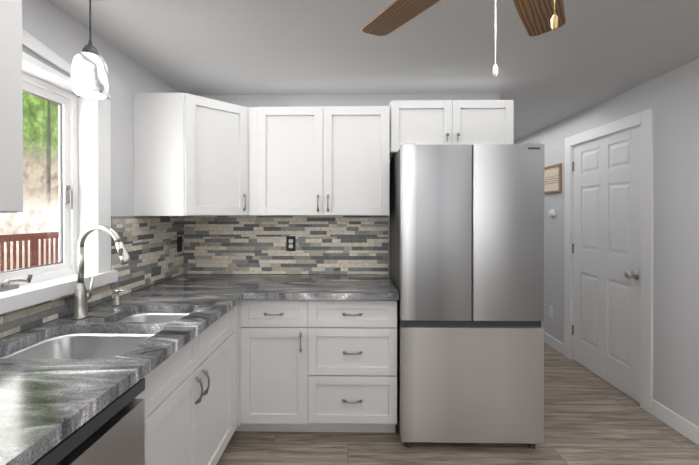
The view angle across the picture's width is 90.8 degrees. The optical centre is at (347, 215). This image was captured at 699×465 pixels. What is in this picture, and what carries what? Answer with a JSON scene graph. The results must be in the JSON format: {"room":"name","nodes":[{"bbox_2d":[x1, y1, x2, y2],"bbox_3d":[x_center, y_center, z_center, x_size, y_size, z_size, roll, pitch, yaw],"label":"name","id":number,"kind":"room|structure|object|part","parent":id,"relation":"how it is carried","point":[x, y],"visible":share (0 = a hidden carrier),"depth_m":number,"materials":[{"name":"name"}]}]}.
{"room":"kitchen","nodes":[
{"label":"kitchen","id":0,"kind":"room"},
{"bbox_2d":[2,0,178,337],"bbox_3d":[-1.410,0.226,0.072,0.140,2.320,5.530,0,0,1],"label":"wall","id":1,"kind":"structure","parent":0,"point":[58,32],"depth_m":1.79,"materials":[{"name":"white paint"}]},
{"bbox_2d":[0,0,22,212],"bbox_3d":[-1.164,-0.391,0.685,0.330,0.770,0.751,0,0,1],"label":"upper cabinet","id":2,"kind":"object","parent":1,"relation":"attached to","point":[11,147],"visible":1,"depth_m":1.00,"materials":[{"name":"white wood"}]},
{"bbox_2d":[0,28,110,291],"bbox_3d":[-1.379,-0.224,1.165,0.164,1.060,1.430,0,0,1],"label":"window","id":3,"kind":"structure","parent":1,"relation":"in","point":[5,286],"depth_m":1.72,"materials":[{"name":"white plastic"}]},
{"bbox_3d":[-1.420,-0.156,1.166,0.083,0.923,1.238,0,0,1],"label":"window sash","id":4,"kind":"part","parent":3,"relation":"part of","materials":[{"name":"white plastic"}]},
{"bbox_2d":[0,270,117,314],"bbox_3d":[-1.342,0.335,1.167,0.130,0.062,1.470,0,0,1],"label":"window sill","id":5,"kind":"structure","parent":1,"relation":"attached to","point":[21,297],"depth_m":1.48,"materials":[{"name":"white wood"}]},
{"bbox_2d":[0,216,388,337],"bbox_3d":[-0.515,0.237,1.058,1.618,0.458,3.290,0,0,1],"label":"tile backsplash","id":6,"kind":"structure","parent":1,"relation":"attached to","point":[257,244],"depth_m":2.69,"materials":[{"name":"tile"}]},
{"bbox_2d":[177,236,181,251],"bbox_3d":[-1.285,0.221,2.642,0.008,0.117,0.072,0,0,1],"label":"electrical outlet","id":7,"kind":"object","parent":6,"relation":"attached to","point":[179,244],"visible":1,"depth_m":2.63,"materials":[{"name":"black plastic"}]},
{"bbox_2d":[286,236,295,250],"bbox_3d":[-0.441,0.221,2.688,0.072,0.117,0.008,0,0,1],"label":"electrical outlet","id":8,"kind":"object","parent":6,"relation":"attached to","point":[290,243],"visible":1,"depth_m":2.69,"materials":[{"name":"black plastic"}]},
{"bbox_2d":[197,94,499,276],"bbox_3d":[-0.057,0.214,2.756,2.478,2.320,0.120,0,0,1],"label":"wall","id":9,"kind":"structure","parent":0,"point":[326,100],"depth_m":2.69,"materials":[{"name":"white paint"}]},
{"bbox_2d":[134,93,257,215],"bbox_3d":[-0.963,-0.375,2.400,0.677,0.750,0.614,0,0,1],"label":"upper cabinet","id":10,"kind":"object","parent":9,"relation":"attached to","point":[195,155],"depth_m":2.12,"materials":[{"name":"white wood"}]},
{"bbox_2d":[258,101,393,215],"bbox_3d":[-0.198,-0.375,2.527,0.983,0.750,0.335,0,0,1],"label":"upper cabinet","id":11,"kind":"object","parent":9,"relation":"attached to","point":[329,160],"depth_m":2.37,"materials":[{"name":"white wood"}]},
{"bbox_2d":[394,100,513,155],"bbox_3d":[0.722,-0.616,2.520,0.843,0.357,0.315,0,0,1],"label":"upper cabinet","id":12,"kind":"object","parent":9,"relation":"attached to","point":[420,122],"depth_m":2.37,"materials":[{"name":"white wood"}]},
{"bbox_2d":[46,0,698,140],"bbox_3d":[1.100,-0.992,1.881,5.400,0.100,9.400,0,0,1],"label":"ceiling","id":13,"kind":"structure","parent":0,"point":[588,54],"depth_m":1.93,"materials":[{"name":"grey paint"}]},
{"bbox_2d":[71,0,108,98],"bbox_3d":[-1.058,-0.718,1.418,0.127,0.441,0.127,0,0,1],"label":"pendant light","id":14,"kind":"object","parent":13,"relation":"hanging from","point":[89,74],"visible":1,"depth_m":1.38,"materials":[{"name":"white glass"}]},
{"bbox_2d":[362,0,565,76],"bbox_3d":[0.380,-0.643,0.745,1.046,0.584,1.006,0,0,1],"label":"ceiling fan","id":15,"kind":"object","parent":13,"relation":"hanging from","point":[538,17],"visible":1,"depth_m":1.10,"materials":[{"name":"brown wood"}]},
{"bbox_2d":[216,342,698,464],"bbox_3d":[1.100,1.428,1.892,5.400,0.100,9.400,0,0,1],"label":"floor","id":16,"kind":"structure","parent":0,"point":[591,418],"depth_m":2.08,"materials":[{"name":"brown wood"}]},
{"bbox_2d":[31,378,144,464],"bbox_3d":[-0.972,0.950,0.801,0.652,0.866,0.602,0,0,1],"label":"dishwasher","id":17,"kind":"object","parent":16,"relation":"on","point":[112,433],"visible":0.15,"depth_m":0.95,"materials":[{"name":"silver metal"}]},
{"bbox_2d":[230,300,309,438],"bbox_3d":[-0.457,0.939,2.387,0.442,0.874,0.634,0,0,1],"label":"base cabinet","id":18,"kind":"object","parent":16,"relation":"on","point":[290,366],"depth_m":2.10,"materials":[{"name":"white wood"}]},
{"bbox_2d":[0,274,259,464],"bbox_3d":[-0.982,0.488,0.866,0.690,0.039,3.689,0,0,1],"label":"countertop","id":19,"kind":"structure","parent":18,"relation":"on","point":[46,405],"depth_m":1.10,"materials":[{"name":"stone"}]},
{"bbox_2d":[0,312,188,358],"bbox_3d":[-0.993,0.614,1.455,0.524,0.215,0.709,0,0,1],"label":"sink","id":20,"kind":"object","parent":19,"relation":"in","point":[86,346],"visible":0.06,"depth_m":1.46,"materials":[{"name":"silver metal"}]},
{"bbox_2d":[72,225,131,319],"bbox_3d":[-1.111,0.254,1.582,0.264,0.422,0.100,0,0,1],"label":"faucet","id":21,"kind":"object","parent":19,"relation":"on","point":[81,295],"visible":1,"depth_m":1.55,"materials":[{"name":"silver metal"}]},
{"bbox_2d":[112,289,128,305],"bbox_3d":[-1.175,0.423,1.785,0.084,0.080,0.041,0,0,1],"label":"soap dispenser","id":22,"kind":"object","parent":19,"relation":"on","point":[116,301],"visible":1,"depth_m":1.78,"materials":[{"name":"silver metal"}]},
{"bbox_2d":[310,300,396,432],"bbox_3d":[0.006,0.939,2.392,0.602,0.874,0.609,0,0,1],"label":"base cabinet","id":23,"kind":"object","parent":16,"relation":"on","point":[353,343],"depth_m":2.09,"materials":[{"name":"white wood"}]},
{"bbox_2d":[244,274,398,299],"bbox_3d":[-0.150,0.481,2.371,0.923,0.039,0.653,0,0,1],"label":"countertop","id":24,"kind":"structure","parent":23,"relation":"on","point":[269,286],"depth_m":2.21,"materials":[{"name":"stone"}]},
{"bbox_2d":[390,142,543,448],"bbox_3d":[0.736,0.474,2.337,0.833,1.804,0.664,0,0,1],"label":"refrigerator","id":25,"kind":"object","parent":16,"relation":"on","point":[467,250],"visible":0.94,"depth_m":2.01,"materials":[{"name":"silver metal"}]},
{"bbox_2d":[514,59,698,426],"bbox_3d":[2.208,0.208,4.184,0.120,2.320,4.370,0,0,1],"label":"wall","id":26,"kind":"structure","parent":0,"point":[671,98],"depth_m":2.27,"materials":[{"name":"white paint"}]},
{"bbox_2d":[549,305,552,317],"bbox_3d":[2.134,1.005,3.609,0.008,0.117,0.072,0,0,1],"label":"outlet","id":27,"kind":"object","parent":26,"relation":"attached to","point":[550,311],"visible":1,"depth_m":3.60,"materials":[{"name":"white plastic"}]},
{"bbox_2d":[548,209,555,217],"bbox_3d":[2.116,-0.019,3.569,0.041,0.092,0.092,0,0,1],"label":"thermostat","id":28,"kind":"object","parent":26,"relation":"attached to","point":[551,213],"visible":1,"depth_m":3.55,"materials":[{"name":"white plastic"}]},
{"bbox_2d":[544,163,561,193],"bbox_3d":[2.127,-0.377,3.612,0.020,0.285,0.370,0,0,1],"label":"framed picture","id":29,"kind":"object","parent":26,"relation":"attached to","point":[552,178],"visible":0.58,"depth_m":3.56,"materials":[{"name":"beige paper"}]},
{"bbox_2d":[544,332,563,354],"bbox_3d":[2.152,1.312,4.871,0.014,0.105,3.008,0,0,1],"label":"baseboard","id":30,"kind":"structure","parent":26,"relation":"attached to","point":[554,343],"depth_m":3.53,"materials":[{"name":"white wood"}]},
{"bbox_2d":[572,127,640,402],"bbox_3d":[2.121,0.358,2.870,0.110,2.020,0.796,0,0,1],"label":"hall door","id":31,"kind":"structure","parent":26,"relation":"in","point":[606,247],"depth_m":2.81,"materials":[{"name":"white wood"}]},
{"bbox_2d":[564,108,653,413],"bbox_3d":[2.177,0.314,2.869,0.138,2.120,0.980,0,0,1],"label":"door frame","id":32,"kind":"structure","parent":26,"relation":"attached to","point":[644,120],"depth_m":2.45,"materials":[{"name":"white wood"}]},
{"bbox_2d":[652,399,698,445],"bbox_3d":[2.108,1.324,2.204,0.014,0.105,0.358,0,0,1],"label":"baseboard","id":33,"kind":"structure","parent":26,"relation":"attached to","point":[678,423],"depth_m":2.20,"materials":[{"name":"white wood"}]},
{"label":"outside","id":34,"kind":"structure","parent":0,"visible":0},
{"bbox_2d":[0,91,58,250],"bbox_3d":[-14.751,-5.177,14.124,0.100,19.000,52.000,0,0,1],"label":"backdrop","id":35,"kind":"structure","parent":34,"point":[32,126],"depth_m":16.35,"materials":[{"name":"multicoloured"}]},
{"bbox_2d":[4,245,58,270],"bbox_3d":[-8.007,1.573,14.044,13.390,0.100,52.000,0,0,1],"label":"ground","id":36,"kind":"structure","parent":34,"point":[11,260],"depth_m":12.53,"materials":[{"name":"beige"}]},
{"bbox_2d":[0,232,58,271],"bbox_3d":[-3.970,0.960,6.974,4.985,1.190,18.000,0,0,1],"label":"rail","id":37,"kind":"object","parent":36,"relation":"on","point":[34,241],"depth_m":6.98,"materials":[{"name":"brown wood"}]}
]}

